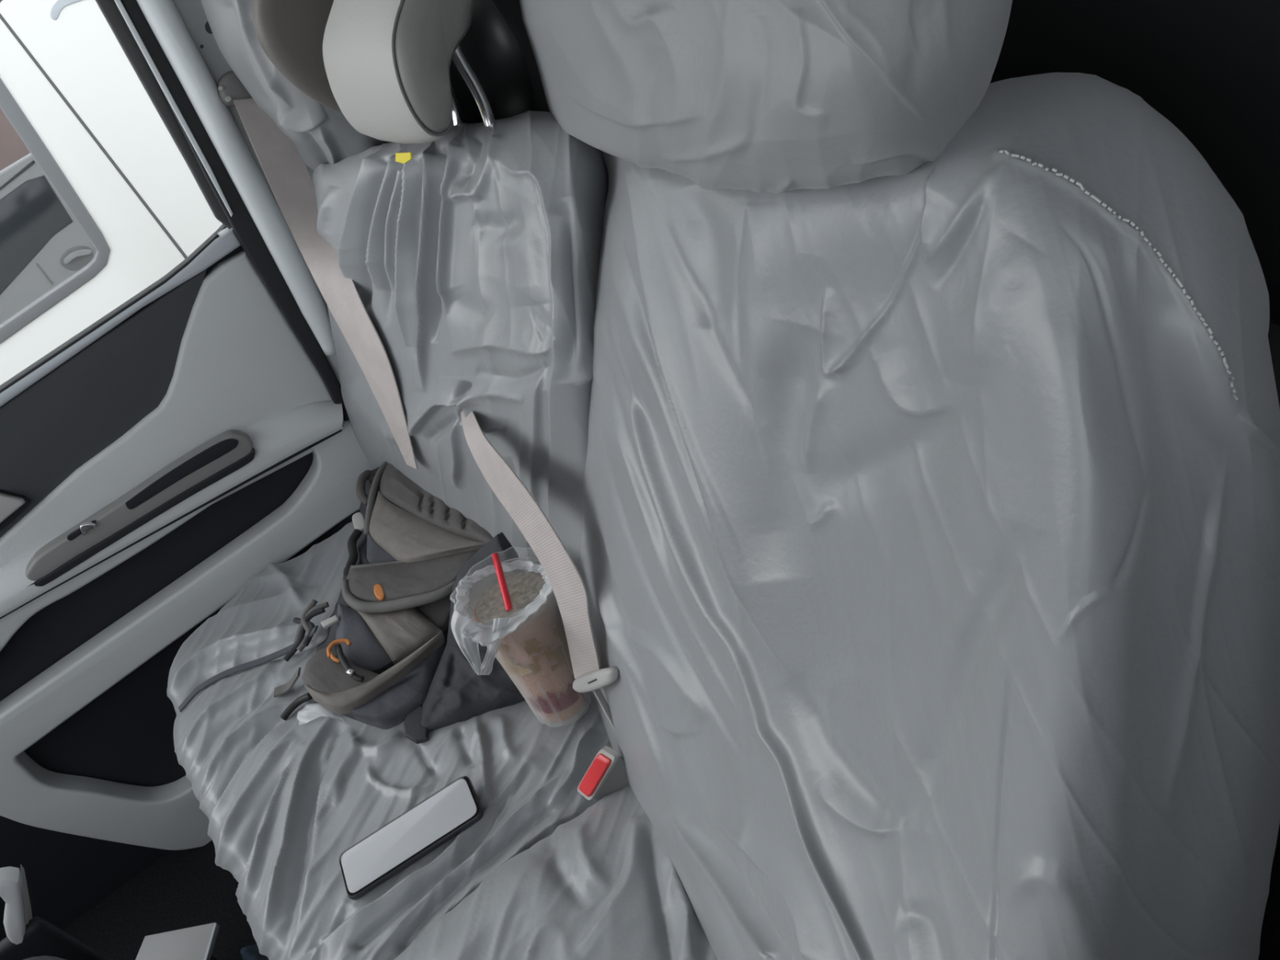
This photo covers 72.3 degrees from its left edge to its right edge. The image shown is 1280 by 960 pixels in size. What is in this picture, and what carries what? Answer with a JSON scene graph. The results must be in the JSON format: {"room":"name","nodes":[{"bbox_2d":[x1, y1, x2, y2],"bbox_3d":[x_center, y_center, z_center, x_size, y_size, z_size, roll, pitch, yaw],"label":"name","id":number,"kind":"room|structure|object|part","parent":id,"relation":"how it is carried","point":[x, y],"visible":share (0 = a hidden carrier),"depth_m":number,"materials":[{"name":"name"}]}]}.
{"room":"car interior","nodes":[
{"label":"car interior","id":0,"kind":"room"},
{"bbox_2d":[62,823,1279,959],"bbox_3d":[-0.185,0.889,1.066,2.600,0.060,1.920,-36,36,-14],"label":"floor","id":1,"kind":"structure","parent":0,"point":[182,889],"depth_m":1.58,"materials":[{"name":"black carpet"}]},
{"bbox_2d":[23,955,66,959],"bbox_3d":[-0.595,0.765,0.999,0.270,0.494,0.240,-36,36,-14],"label":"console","id":2,"kind":"object","parent":1,"relation":"on","point":[39,957],"visible":1,"depth_m":0.94,"materials":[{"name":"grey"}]},
{"bbox_2d":[0,864,112,959],"bbox_3d":[-0.697,0.657,1.170,0.088,0.529,0.050,-36,36,-14],"label":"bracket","id":3,"kind":"object","parent":1,"relation":"on","point":[27,936],"visible":1,"depth_m":1.06,"materials":[{"name":"grey plastic"}]},
{"bbox_3d":[-0.757,0.504,1.048,0.065,0.120,0.030,-36,36,-14],"label":"frame","id":4,"kind":"part","parent":3,"relation":"part of","materials":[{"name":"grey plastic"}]},
{"bbox_2d":[135,922,219,959],"bbox_3d":[-0.660,0.768,1.325,0.144,0.162,0.114,-18,36,12],"label":"clipboard","id":5,"kind":"object","parent":1,"relation":"on","point":[197,942],"visible":1,"depth_m":1.30,"materials":[{"name":"grey plastic"}]},
{"bbox_2d":[240,943,268,959],"bbox_3d":[-0.574,0.740,1.331,0.088,0.103,0.143,-36,36,-14],"label":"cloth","id":6,"kind":"object","parent":1,"relation":"on","point":[251,952],"visible":0.36,"depth_m":1.31,"materials":[{"name":"blue fabric"}]},
{"bbox_2d":[166,0,613,959],"bbox_3d":[-0.338,0.071,1.135,0.844,1.372,0.927,-36,36,-14],"label":"seat","id":7,"kind":"object","parent":1,"relation":"on","point":[471,252],"visible":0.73,"depth_m":0.96,"materials":[{"name":"grey fabric"}]},
{"bbox_2d":[296,703,344,724],"bbox_3d":[-0.418,0.302,1.138,0.082,0.020,0.026,-13,37,18],"label":"plastic wrap","id":8,"kind":"object","parent":7,"relation":"on","point":[311,712],"visible":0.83,"depth_m":1.13,"materials":[{"name":"white plastic"}]},
{"bbox_2d":[177,461,528,743],"bbox_3d":[-0.327,0.135,1.288,0.578,0.271,0.550,-1,42,31],"label":"backpack","id":9,"kind":"object","parent":7,"relation":"on","point":[387,658],"visible":0.83,"depth_m":1.17,"materials":[{"name":"grey fabric"}]},
{"bbox_3d":[-0.457,0.299,1.166,0.051,0.018,0.017,-31,35,-7],"label":"cord","id":10,"kind":"part","parent":9,"relation":"part of","materials":[{"name":"black fabric"}]},
{"bbox_3d":[-0.480,0.213,1.259,0.026,0.012,0.070,-36,36,-14],"label":"tangled cord","id":11,"kind":"part","parent":9,"relation":"part of","materials":[{"name":"grey fabric"}]},
{"bbox_3d":[-0.482,0.220,1.257,0.083,0.027,0.037,-36,36,-14],"label":"tangled cord","id":12,"kind":"part","parent":9,"relation":"part of","materials":[{"name":"grey fabric"}]},
{"bbox_3d":[-0.478,0.209,1.260,0.023,0.022,0.084,-19,36,9],"label":"tangled cord","id":13,"kind":"part","parent":9,"relation":"part of","materials":[{"name":"grey fabric"}]},
{"bbox_3d":[-0.479,0.207,1.276,0.071,0.034,0.011,-36,36,-14],"label":"tangled cord","id":14,"kind":"part","parent":9,"relation":"part of","materials":[{"name":"grey fabric"}]},
{"bbox_3d":[-0.367,0.232,1.103,0.013,0.021,0.074,-39,37,-18],"label":"cord","id":15,"kind":"part","parent":9,"relation":"part of","materials":[{"name":"black fabric"}]},
{"bbox_3d":[-0.428,0.112,1.301,0.019,0.018,0.104,-21,36,8],"label":"cord","id":16,"kind":"part","parent":9,"relation":"part of","materials":[{"name":"black fabric"}]},
{"bbox_3d":[-0.382,0.216,1.188,0.054,0.051,0.139,-36,36,-14],"label":"slate panel","id":17,"kind":"part","parent":9,"relation":"part of","materials":[{"name":"fabric"}]},
{"bbox_3d":[-0.357,0.154,1.200,0.014,0.011,0.030,-36,36,-14],"label":"zip pull","id":18,"kind":"part","parent":9,"relation":"part of","materials":[{"name":"orange"}]},
{"bbox_3d":[-0.393,0.115,1.307,0.099,0.035,0.045,18,54,44],"label":"corner panel","id":19,"kind":"part","parent":9,"relation":"part of","materials":[{"name":"fabric"}]},
{"bbox_3d":[-0.297,0.267,1.104,0.152,0.057,0.065,-41,38,-20],"label":"panel","id":20,"kind":"part","parent":9,"relation":"part of","materials":[{"name":"fabric"}]},
{"bbox_3d":[-0.198,0.151,1.075,0.146,0.141,0.081,-16,36,14],"label":"panel","id":21,"kind":"part","parent":9,"relation":"part of","materials":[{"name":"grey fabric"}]},
{"bbox_2d":[166,521,613,959],"bbox_3d":[-0.276,0.431,1.343,0.626,0.558,0.918,-36,36,-14],"label":"seat cushion","id":22,"kind":"object","parent":7,"relation":"on","point":[282,800],"depth_m":1.02,"materials":[{"name":"grey fabric"}]},
{"bbox_2d":[338,775,484,900],"bbox_3d":[-0.245,0.381,0.936,0.159,0.022,0.056,-32,36,-8],"label":"smartphone","id":23,"kind":"object","parent":7,"relation":"on","point":[401,842],"visible":1,"depth_m":0.93,"materials":[{"name":"grey glass"}]},
{"bbox_3d":[-0.199,-0.389,0.930,0.027,0.081,0.012,-36,36,-14],"label":"post","id":24,"kind":"part","parent":7,"relation":"part of","materials":[{"name":"silver metal"}]},
{"bbox_3d":[-0.172,-0.037,1.238,0.341,0.898,0.838,-42,38,-21],"label":"backrest","id":25,"kind":"part","parent":7,"relation":"part of","materials":[{"name":"grey fabric"}]},
{"bbox_3d":[-0.154,-0.358,0.807,0.019,0.108,0.012,-36,36,-14],"label":"post","id":26,"kind":"part","parent":7,"relation":"part of","materials":[{"name":"silver metal"}]},
{"bbox_2d":[449,546,591,727],"bbox_3d":[-0.118,0.174,0.963,0.134,0.222,0.167,-36,36,-14],"label":"plastic bag","id":27,"kind":"object","parent":7,"relation":"on","point":[468,634],"visible":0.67,"depth_m":0.87,"materials":[{"name":"white"}]},
{"bbox_3d":[-0.170,0.162,0.868,0.039,0.057,0.034,7,47,38],"label":"handle","id":28,"kind":"part","parent":27,"relation":"part of","materials":[{"name":"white plastic"}]},
{"bbox_3d":[-0.144,0.162,0.862,0.017,0.043,0.058,19,55,45],"label":"handle","id":29,"kind":"part","parent":27,"relation":"part of","materials":[{"name":"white plastic"}]},
{"bbox_2d":[470,572,588,721],"bbox_3d":[-0.107,0.180,0.971,0.100,0.193,0.100,-36,36,-14],"label":"drink cup","id":30,"kind":"object","parent":27,"relation":"in","point":[537,654],"visible":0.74,"depth_m":0.93,"materials":[{"name":"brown plastic"}]},
{"bbox_2d":[492,552,513,612],"bbox_3d":[-0.144,0.106,0.915,0.007,0.032,0.067,-24,35,3],"label":"straw","id":31,"kind":"object","parent":30,"relation":"on","point":[505,594],"visible":1,"depth_m":0.91,"materials":[{"name":"red"}]},
{"bbox_2d":[393,0,1279,959],"bbox_3d":[-0.054,0.221,0.718,0.886,1.187,0.869,-36,36,-14],"label":"seat","id":32,"kind":"object","parent":1,"relation":"on","point":[929,570],"visible":0.98,"depth_m":0.40,"materials":[{"name":"grey fabric"}]},
{"bbox_2d":[460,410,619,728],"bbox_3d":[-0.107,0.101,0.953,0.066,0.330,0.391,-31,36,-7],"label":"belt","id":33,"kind":"object","parent":32,"relation":"on","point":[568,587],"visible":0.91,"depth_m":0.84,"materials":[{"name":"beige fabric"}]},
{"bbox_2d":[393,785,717,959],"bbox_3d":[0.017,0.609,0.784,0.579,0.429,0.563,-36,36,-14],"label":"seat cushion","id":34,"kind":"object","parent":32,"relation":"on","point":[607,883],"depth_m":0.79,"materials":[{"name":"grey fabric"}]},
{"bbox_2d":[577,746,629,801],"bbox_3d":[-0.030,0.318,0.915,0.073,0.117,0.027,-20,36,9],"label":"seat belt buckle","id":35,"kind":"object","parent":32,"relation":"attached to","point":[606,774],"visible":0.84,"depth_m":0.89,"materials":[{"name":"red plastic"}]},
{"bbox_2d":[1267,323,1279,407],"bbox_3d":[0.330,-0.322,0.829,0.040,1.620,1.920,-36,36,-14],"label":"wall","id":36,"kind":"structure","parent":0,"point":[1273,335],"depth_m":0.70,"materials":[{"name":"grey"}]},
{"bbox_2d":[492,0,1279,325],"bbox_3d":[0.117,-0.485,0.806,0.200,0.520,1.400,-36,36,-14],"label":"trim","id":37,"kind":"structure","parent":36,"relation":"attached to","point":[1211,68],"depth_m":0.47,"materials":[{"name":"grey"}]},
{"bbox_3d":[-0.339,-0.547,1.533,0.500,1.620,0.060,-36,36,-14],"label":"wall","id":38,"kind":"structure","parent":0,"visible":0},
{"bbox_2d":[0,0,373,941],"bbox_3d":[-0.931,0.344,1.464,1.425,1.816,0.109,-36,36,-14],"label":"passenger door","id":39,"kind":"structure","parent":38,"relation":"in","point":[197,436],"depth_m":1.42,"materials":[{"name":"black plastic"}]},
{"bbox_3d":[-0.971,0.054,1.288,0.118,0.052,0.012,-36,36,-14],"label":"handle lever","id":40,"kind":"part","parent":39,"relation":"part of","materials":[{"name":"grey plastic"}]},
{"bbox_3d":[-0.982,0.057,1.302,0.134,0.071,0.016,-36,36,-14],"label":"handle","id":41,"kind":"part","parent":39,"relation":"part of","materials":[{"name":"black rubber"}]},
{"bbox_2d":[66,520,96,540],"bbox_3d":[-0.848,0.076,1.332,0.047,0.009,0.006,-36,36,-14],"label":"switch","id":42,"kind":"object","parent":39,"relation":"attached to","point":[86,530],"depth_m":1.33,"materials":[{"name":"silver metal"}]},
{"bbox_3d":[-0.863,-0.172,1.279,0.648,0.077,0.040,-36,36,-14],"label":"window sill","id":43,"kind":"part","parent":39,"relation":"part of","materials":[{"name":"grey plastic"}]},
{"bbox_3d":[-0.782,0.036,1.373,0.376,0.051,0.028,-36,36,-14],"label":"switch panel","id":44,"kind":"part","parent":39,"relation":"part of","materials":[{"name":"grey plastic"}]},
{"bbox_3d":[-0.806,0.073,1.386,0.754,0.095,0.044,-36,36,-14],"label":"armrest","id":45,"kind":"part","parent":39,"relation":"part of","materials":[{"name":"grey plastic"}]},
{"bbox_3d":[-0.765,0.332,1.565,0.921,0.675,0.050,-36,36,-14],"label":"trim","id":46,"kind":"part","parent":39,"relation":"part of","materials":[{"name":"grey plastic"}]},
{"bbox_2d":[136,0,340,383],"bbox_3d":[-0.504,-0.392,1.390,0.241,0.834,0.101,-36,36,-14],"label":"trim","id":47,"kind":"structure","parent":38,"relation":"attached to","point":[181,28],"depth_m":1.24,"materials":[{"name":"grey plastic"}]},
{"bbox_2d":[217,70,417,469],"bbox_3d":[-0.429,-0.289,1.216,0.080,0.509,0.400,-28,35,-2],"label":"belt","id":48,"kind":"object","parent":38,"relation":"attached to","point":[291,184],"visible":0.85,"depth_m":1.17,"materials":[{"name":"beige fabric"}]},
{"bbox_2d":[449,0,534,124],"bbox_3d":[-0.236,-0.635,1.275,0.160,0.260,0.397,-36,36,-14],"label":"trim","id":49,"kind":"structure","parent":38,"relation":"attached to","point":[489,45],"depth_m":1.15,"materials":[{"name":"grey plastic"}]},
{"bbox_3d":[0.561,1.145,0.899,60.000,0.060,60.000,-36,36,-14],"label":"ground","id":50,"kind":"structure","parent":0,"visible":0},
{"bbox_2d":[0,107,30,170],"bbox_3d":[-3.712,-1.375,4.764,8.000,2.260,0.200,-36,36,-14],"label":"wall","id":51,"kind":"structure","parent":50,"relation":"on","point":[12,148],"depth_m":4.67,"materials":[{"name":"paint"}]},
{"bbox_2d":[0,153,96,324],"bbox_3d":[-2.174,-0.049,3.219,2.344,1.778,0.100,-36,36,-14],"label":"parked car","id":52,"kind":"object","parent":50,"relation":"on","point":[42,244],"visible":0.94,"depth_m":2.93,"materials":[{"name":"silver metal"}]},
{"bbox_3d":[-1.932,-0.763,3.009,0.108,0.073,0.020,-36,36,-14],"label":"door handle","id":53,"kind":"part","parent":52,"relation":"part of","materials":[{"name":"grey"}]},
{"bbox_2d":[0,0,222,385],"bbox_3d":[-1.218,-0.288,2.568,3.375,3.364,0.065,-36,36,-14],"label":"van","id":54,"kind":"object","parent":50,"relation":"on","point":[69,90],"visible":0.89,"depth_m":2.21,"materials":[{"name":"white paint"}]}
]}

